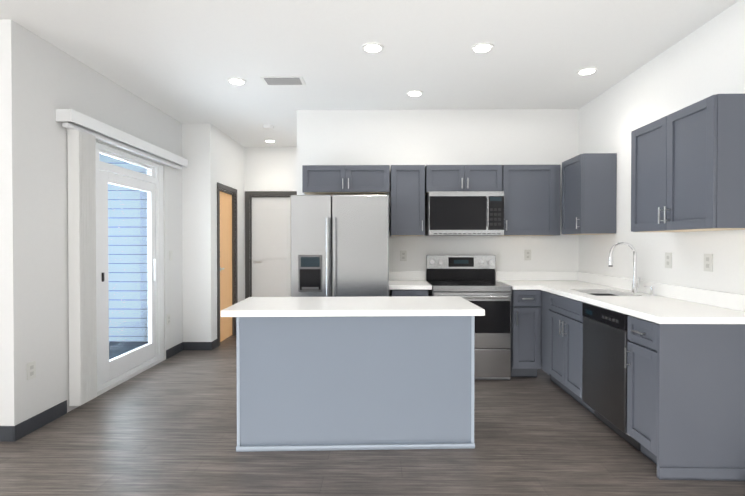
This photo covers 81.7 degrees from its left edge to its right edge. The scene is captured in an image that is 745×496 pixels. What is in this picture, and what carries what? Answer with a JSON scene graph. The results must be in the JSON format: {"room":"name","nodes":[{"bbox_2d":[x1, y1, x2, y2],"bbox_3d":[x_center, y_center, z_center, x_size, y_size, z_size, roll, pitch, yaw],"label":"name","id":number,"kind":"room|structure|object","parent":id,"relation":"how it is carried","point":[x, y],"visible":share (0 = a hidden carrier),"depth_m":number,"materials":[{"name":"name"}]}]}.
{"room":"kitchen","nodes":[
{"label":"kitchen","id":0,"kind":"room"},
{"bbox_2d":[0,19,182,425],"bbox_3d":[-2.470,-0.126,4.162,0.120,2.850,2.500,0,1,1],"label":"wall","id":1,"kind":"structure","parent":0,"point":[42,80],"depth_m":3.19,"materials":[{"name":"paint"}]},
{"bbox_2d":[27,361,35,379],"bbox_3d":[-2.424,0.871,3.061,0.009,0.120,0.074,0,1,1],"label":"electrical outlet","id":2,"kind":"object","parent":1,"relation":"attached to","point":[31,370],"visible":1,"depth_m":3.06,"materials":[{"name":"white plastic"}]},
{"bbox_2d":[13,342,182,441],"bbox_3d":[-2.405,1.247,4.165,0.010,0.105,2.500,0,1,1],"label":"baseboard","id":3,"kind":"structure","parent":1,"relation":"attached to","point":[34,423],"depth_m":3.17,"materials":[{"name":"plastic"}]},
{"bbox_2d":[56,109,187,166],"bbox_3d":[-2.345,-1.027,4.291,0.124,0.094,2.000,0,1,1],"label":"valance","id":4,"kind":"object","parent":1,"relation":"attached to","point":[71,115],"visible":0.98,"depth_m":3.82,"materials":[{"name":"white plastic"}]},
{"bbox_2d":[62,123,181,405],"bbox_3d":[-2.352,0.135,4.293,0.088,2.226,1.920,0,1,1],"label":"vertical blinds","id":5,"kind":"object","parent":4,"relation":"hanging from","point":[81,146],"visible":1,"depth_m":3.46,"materials":[{"name":"white plastic"}]},
{"bbox_2d":[95,142,163,391],"bbox_3d":[-2.456,0.163,4.370,0.118,2.208,1.206,0,1,1],"label":"glass door","id":6,"kind":"structure","parent":1,"relation":"in","point":[149,181],"depth_m":4.36,"materials":[{"name":"white plastic"}]},
{"bbox_2d":[167,314,169,324],"bbox_3d":[-2.390,0.841,5.051,0.009,0.120,0.074,0,1,1],"label":"electrical outlet","id":7,"kind":"object","parent":1,"relation":"attached to","point":[168,319],"visible":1,"depth_m":5.04,"materials":[{"name":"white plastic"}]},
{"bbox_2d":[182,123,214,341],"bbox_3d":[-2.268,-0.139,5.469,0.480,2.850,0.120,0,1,1],"label":"wall","id":8,"kind":"structure","parent":0,"point":[198,250],"depth_m":5.41,"materials":[{"name":"paint"}]},
{"bbox_2d":[183,342,211,349],"bbox_3d":[-2.204,1.234,5.417,0.370,0.105,0.010,0,1,1],"label":"baseboard","id":9,"kind":"structure","parent":8,"relation":"attached to","point":[197,345],"depth_m":5.41,"materials":[{"name":"plastic"}]},
{"bbox_2d":[214,126,244,339],"bbox_3d":[-2.075,-0.146,6.201,0.120,2.850,1.350,0,1,1],"label":"wall","id":10,"kind":"structure","parent":0,"point":[228,161],"depth_m":6.20,"materials":[{"name":"paint"}]},
{"bbox_2d":[212,339,217,349],"bbox_3d":[-2.012,1.228,6.093,0.010,0.105,1.349,0,1,1],"label":"baseboard","id":11,"kind":"structure","parent":10,"relation":"attached to","point":[214,344],"depth_m":5.50,"materials":[{"name":"plastic"}]},
{"bbox_2d":[217,182,237,345],"bbox_3d":[-2.071,0.211,5.994,0.133,2.140,0.770,0,1,1],"label":"door","id":12,"kind":"structure","parent":10,"relation":"attached to","point":[227,277],"depth_m":6.05,"materials":[{"name":"brown wood"}]},
{"bbox_2d":[244,147,296,194],"bbox_3d":[-1.414,-0.152,6.804,1.180,2.850,0.120,0,1,1],"label":"wall","id":13,"kind":"structure","parent":0,"point":[270,168],"depth_m":6.74,"materials":[{"name":"paint"}]},
{"bbox_2d":[245,191,296,298],"bbox_3d":[-1.579,0.193,6.803,0.830,2.160,0.133,0,1,1],"label":"door","id":14,"kind":"structure","parent":13,"relation":"attached to","point":[267,243],"depth_m":6.77,"materials":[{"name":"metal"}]},
{"bbox_2d":[0,0,738,146],"bbox_3d":[-1.727,-1.559,2.020,8.220,0.060,9.670,0,1,1],"label":"ceiling","id":15,"kind":"structure","parent":0,"point":[182,61],"depth_m":3.35,"materials":[{"name":"paint"}]},
{"bbox_2d":[227,77,245,84],"bbox_3d":[-1.259,-1.544,3.994,0.170,0.011,0.170,0,1,1],"label":"recessed light","id":16,"kind":"object","parent":15,"relation":"in","point":[236,81],"visible":1,"depth_m":3.98,"materials":[{"name":"white plastic"}]},
{"bbox_2d":[263,125,273,129],"bbox_3d":[-1.332,-1.546,5.524,0.140,0.037,0.140,0,1,1],"label":"smoke detector","id":17,"kind":"object","parent":15,"relation":"attached to","point":[268,127],"visible":1,"depth_m":5.48,"materials":[{"name":"white plastic"}]},
{"bbox_2d":[264,139,275,142],"bbox_3d":[-1.504,-1.567,6.316,0.170,0.011,0.170,0,1,1],"label":"recessed light","id":18,"kind":"object","parent":15,"relation":"in","point":[269,141],"visible":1,"depth_m":6.31,"materials":[{"name":"white plastic"}]},
{"bbox_2d":[260,76,305,84],"bbox_3d":[-0.823,-1.540,3.980,0.380,0.016,0.200,0,1,1],"label":"ceiling vent","id":19,"kind":"object","parent":15,"relation":"in","point":[283,80],"visible":1,"depth_m":3.94,"materials":[{"name":"white plastic"}]},
{"bbox_2d":[362,42,383,52],"bbox_3d":[0.003,-1.537,3.312,0.170,0.011,0.170,0,1,1],"label":"recessed light","id":20,"kind":"object","parent":15,"relation":"in","point":[372,47],"visible":1,"depth_m":3.29,"materials":[{"name":"white plastic"}]},
{"bbox_2d":[406,90,422,96],"bbox_3d":[0.424,-1.547,4.315,0.170,0.011,0.170,0,1,1],"label":"recessed light","id":21,"kind":"object","parent":15,"relation":"in","point":[414,93],"visible":1,"depth_m":4.30,"materials":[{"name":"white plastic"}]},
{"bbox_2d":[471,42,493,53],"bbox_3d":[0.845,-1.537,3.315,0.170,0.011,0.170,0,1,1],"label":"recessed light","id":22,"kind":"object","parent":15,"relation":"in","point":[484,47],"visible":0.96,"depth_m":3.31,"materials":[{"name":"white plastic"}]},
{"bbox_2d":[576,67,597,75],"bbox_3d":[1.873,-1.541,3.759,0.170,0.011,0.170,0,1,1],"label":"recessed light","id":23,"kind":"object","parent":15,"relation":"in","point":[587,71],"visible":0.96,"depth_m":3.75,"materials":[{"name":"white plastic"}]},
{"bbox_2d":[0,335,744,495],"bbox_3d":[-1.727,1.351,2.049,8.220,0.060,9.670,0,1,1],"label":"floor","id":24,"kind":"structure","parent":0,"point":[167,427],"depth_m":2.71,"materials":[{"name":"wood"}]},
{"bbox_2d":[290,195,388,296],"bbox_3d":[-0.308,0.394,4.447,0.935,1.805,0.856,0,1,1],"label":"fridge","id":25,"kind":"object","parent":24,"relation":"on","point":[339,245],"visible":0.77,"depth_m":4.08,"materials":[{"name":"silver metal"}]},
{"bbox_2d":[229,316,474,451],"bbox_3d":[-0.109,0.865,3.078,1.571,0.890,0.645,0,1,1],"label":"kitchen island","id":26,"kind":"object","parent":24,"relation":"on","point":[354,373],"depth_m":2.80,"materials":[{"name":"paint"}]},
{"bbox_2d":[221,296,484,319],"bbox_3d":[-0.125,0.401,3.009,1.666,0.040,0.759,0,1,1],"label":"island countertop","id":27,"kind":"structure","parent":26,"relation":"on","point":[384,307],"depth_m":2.80,"materials":[{"name":"white stone"}]},
{"bbox_2d":[389,271,431,295],"bbox_3d":[0.378,0.781,4.543,0.423,1.030,0.648,0,1,1],"label":"base cabinet","id":28,"kind":"object","parent":24,"relation":"on","point":[408,283],"visible":0.25,"depth_m":4.45,"materials":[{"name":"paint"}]},
{"bbox_2d":[426,255,511,379],"bbox_3d":[0.979,0.689,4.501,0.763,1.215,0.711,0,1,1],"label":"range","id":29,"kind":"object","parent":24,"relation":"on","point":[470,278],"visible":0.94,"depth_m":4.20,"materials":[{"name":"silver glass"}]},
{"bbox_2d":[510,291,534,376],"bbox_3d":[1.521,0.851,4.541,0.270,0.890,0.614,0,1,1],"label":"base cabinet","id":30,"kind":"object","parent":24,"relation":"on","point":[522,348],"depth_m":4.24,"materials":[{"name":"paint"}]},
{"bbox_2d":[495,279,602,290],"bbox_3d":[1.839,0.386,4.521,0.926,0.040,0.634,0,1,1],"label":"countertop","id":31,"kind":"structure","parent":30,"relation":"on","point":[517,284],"depth_m":4.45,"materials":[{"name":"white stone"}]},
{"bbox_2d":[543,287,626,294],"bbox_3d":[1.966,0.391,4.052,0.656,0.040,0.301,0,1,1],"label":"countertop","id":32,"kind":"structure","parent":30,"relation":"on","point":[554,290],"depth_m":3.90,"materials":[{"name":"white stone"}]},
{"bbox_2d":[551,315,593,413],"bbox_3d":[1.970,0.974,3.702,0.636,0.660,0.680,0,1,1],"label":"base cabinet","id":33,"kind":"object","parent":24,"relation":"on","point":[566,330],"depth_m":3.65,"materials":[{"name":"paint"}]},
{"bbox_2d":[535,287,618,376],"bbox_3d":[1.943,0.855,4.115,0.704,0.890,0.263,0,1,1],"label":"base cabinet","id":34,"kind":"object","parent":24,"relation":"on","point":[546,304],"depth_m":4.11,"materials":[{"name":"paint"}]},
{"bbox_2d":[582,302,640,450],"bbox_3d":[1.932,0.866,3.064,0.609,0.883,0.585,0,1,1],"label":"dishwasher","id":35,"kind":"object","parent":24,"relation":"on","point":[604,381],"visible":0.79,"depth_m":3.01,"materials":[{"name":"black metal"}]},
{"bbox_2d":[624,315,744,480],"bbox_3d":[1.950,0.870,2.603,0.638,0.890,0.326,0,1,1],"label":"base cabinet","id":36,"kind":"object","parent":24,"relation":"on","point":[685,351],"depth_m":2.44,"materials":[{"name":"paint"}]},
{"bbox_2d":[579,295,744,322],"bbox_3d":[1.946,0.402,2.907,0.656,0.040,0.990,0,1,1],"label":"countertop","id":37,"kind":"structure","parent":36,"relation":"on","point":[657,308],"depth_m":2.73,"materials":[{"name":"white stone"}]},
{"bbox_2d":[608,242,639,292],"bbox_3d":[2.095,0.161,3.576,0.246,0.427,0.097,0,1,1],"label":"faucet","id":38,"kind":"object","parent":37,"relation":"on","point":[635,285],"visible":1,"depth_m":3.58,"materials":[{"name":"silver metal"}]},
{"bbox_2d":[645,286,654,295],"bbox_3d":[2.187,0.337,3.397,0.080,0.078,0.040,0,1,1],"label":"soap dispenser","id":39,"kind":"object","parent":37,"relation":"on","point":[652,290],"visible":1,"depth_m":3.39,"materials":[{"name":"silver metal"}]},
{"bbox_2d":[297,109,578,295],"bbox_3d":[0.728,-0.133,4.917,3.170,2.850,0.120,0,1,1],"label":"wall","id":40,"kind":"structure","parent":0,"point":[456,137],"depth_m":4.85,"materials":[{"name":"paint"}]},
{"bbox_2d":[302,165,389,195],"bbox_3d":[-0.278,-0.732,4.682,0.923,0.288,0.364,0,1,1],"label":"upper cabinet","id":41,"kind":"object","parent":40,"relation":"attached to","point":[331,180],"visible":1,"depth_m":4.54,"materials":[{"name":"paint"}]},
{"bbox_2d":[400,250,406,260],"bbox_3d":[0.349,0.087,4.861,0.074,0.120,0.009,0,1,1],"label":"electrical outlet","id":42,"kind":"object","parent":40,"relation":"attached to","point":[403,255],"visible":1,"depth_m":4.86,"materials":[{"name":"white plastic"}]},
{"bbox_2d":[390,165,424,235],"bbox_3d":[0.376,-0.504,4.673,0.357,0.743,0.364,0,1,1],"label":"upper cabinet","id":43,"kind":"object","parent":40,"relation":"attached to","point":[407,200],"visible":1,"depth_m":4.53,"materials":[{"name":"paint"}]},
{"bbox_2d":[425,165,501,194],"bbox_3d":[0.967,-0.733,4.660,0.794,0.285,0.364,0,1,1],"label":"upper cabinet","id":44,"kind":"object","parent":40,"relation":"attached to","point":[463,177],"visible":0.94,"depth_m":4.52,"materials":[{"name":"paint"}]},
{"bbox_2d":[425,191,503,235],"bbox_3d":[0.976,-0.360,4.626,0.775,0.454,0.440,0,1,1],"label":"microwave","id":45,"kind":"object","parent":44,"relation":"attached to","point":[464,213],"visible":1,"depth_m":4.45,"materials":[{"name":"silver metal"}]},
{"bbox_2d":[524,250,530,259],"bbox_3d":[1.745,0.078,4.837,0.074,0.120,0.009,0,1,1],"label":"electrical outlet","id":46,"kind":"object","parent":40,"relation":"attached to","point":[527,255],"visible":1,"depth_m":4.83,"materials":[{"name":"white plastic"}]},
{"bbox_2d":[501,165,560,235],"bbox_3d":[1.672,-0.504,4.650,0.604,0.743,0.364,0,1,1],"label":"upper cabinet","id":47,"kind":"object","parent":40,"relation":"attached to","point":[532,195],"visible":0.96,"depth_m":4.51,"materials":[{"name":"paint"}]},
{"bbox_2d":[495,271,578,278],"bbox_3d":[1.844,0.313,4.827,0.926,0.100,0.019,0,1,1],"label":"backsplash","id":48,"kind":"structure","parent":40,"relation":"attached to","point":[498,274],"depth_m":4.82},
{"bbox_2d":[579,0,744,294],"bbox_3d":[2.322,-0.103,1.964,0.120,2.850,9.670,0,1,1],"label":"wall","id":49,"kind":"structure","parent":0,"point":[705,60],"depth_m":3.34,"materials":[{"name":"paint"}]},
{"bbox_2d":[561,153,616,234],"bbox_3d":[2.116,-0.514,4.271,0.364,0.756,0.440,0,1,1],"label":"upper cabinet","id":50,"kind":"object","parent":49,"relation":"attached to","point":[589,188],"visible":1,"depth_m":4.05,"materials":[{"name":"paint"}]},
{"bbox_2d":[579,272,744,310],"bbox_3d":[2.276,0.325,3.608,0.020,0.100,2.405,0,1,1],"label":"backsplash","id":51,"kind":"structure","parent":49,"relation":"attached to","point":[693,295],"depth_m":3.18,"materials":[{"name":"white stone"}]},
{"bbox_2d":[665,252,671,267],"bbox_3d":[2.281,0.095,3.320,0.009,0.120,0.074,0,1,1],"label":"electrical outlet","id":52,"kind":"object","parent":49,"relation":"attached to","point":[668,260],"visible":1,"depth_m":3.31,"materials":[{"name":"white plastic"}]},
{"bbox_2d":[631,94,744,231],"bbox_3d":[2.091,-0.496,2.845,0.364,0.763,0.810,0,1,1],"label":"upper cabinet","id":53,"kind":"object","parent":49,"relation":"attached to","point":[687,168],"visible":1,"depth_m":2.63,"materials":[{"name":"paint"}]},
{"bbox_2d":[704,254,712,271],"bbox_3d":[2.274,0.099,2.918,0.009,0.120,0.074,0,1,1],"label":"electrical outlet","id":54,"kind":"object","parent":49,"relation":"attached to","point":[708,262],"visible":1,"depth_m":2.91,"materials":[{"name":"white plastic"}]},
{"bbox_3d":[-4.186,-0.114,3.002,3.270,2.850,0.120,0,1,1],"label":"wall","id":55,"kind":"structure","parent":0,"visible":0},
{"bbox_2d":[0,426,13,441],"bbox_3d":[-4.122,1.259,2.949,3.379,0.105,0.010,0,1,1],"label":"baseboard","id":56,"kind":"structure","parent":55,"relation":"attached to","point":[6,433],"depth_m":2.92,"materials":[{"name":"plastic"}]},
{"label":"outside","id":57,"kind":"structure","parent":0,"visible":0},
{"bbox_2d":[100,154,147,341],"bbox_3d":[-3.939,-0.298,5.952,2.860,3.782,0.110,0,1,1],"label":"siding","id":58,"kind":"structure","parent":57,"point":[117,279],"depth_m":5.90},
{"bbox_2d":[109,341,147,359],"bbox_3d":[-3.961,1.336,4.519,2.868,0.080,2.888,0,1,1],"label":"floor","id":59,"kind":"structure","parent":57,"point":[125,348],"depth_m":5.56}
]}

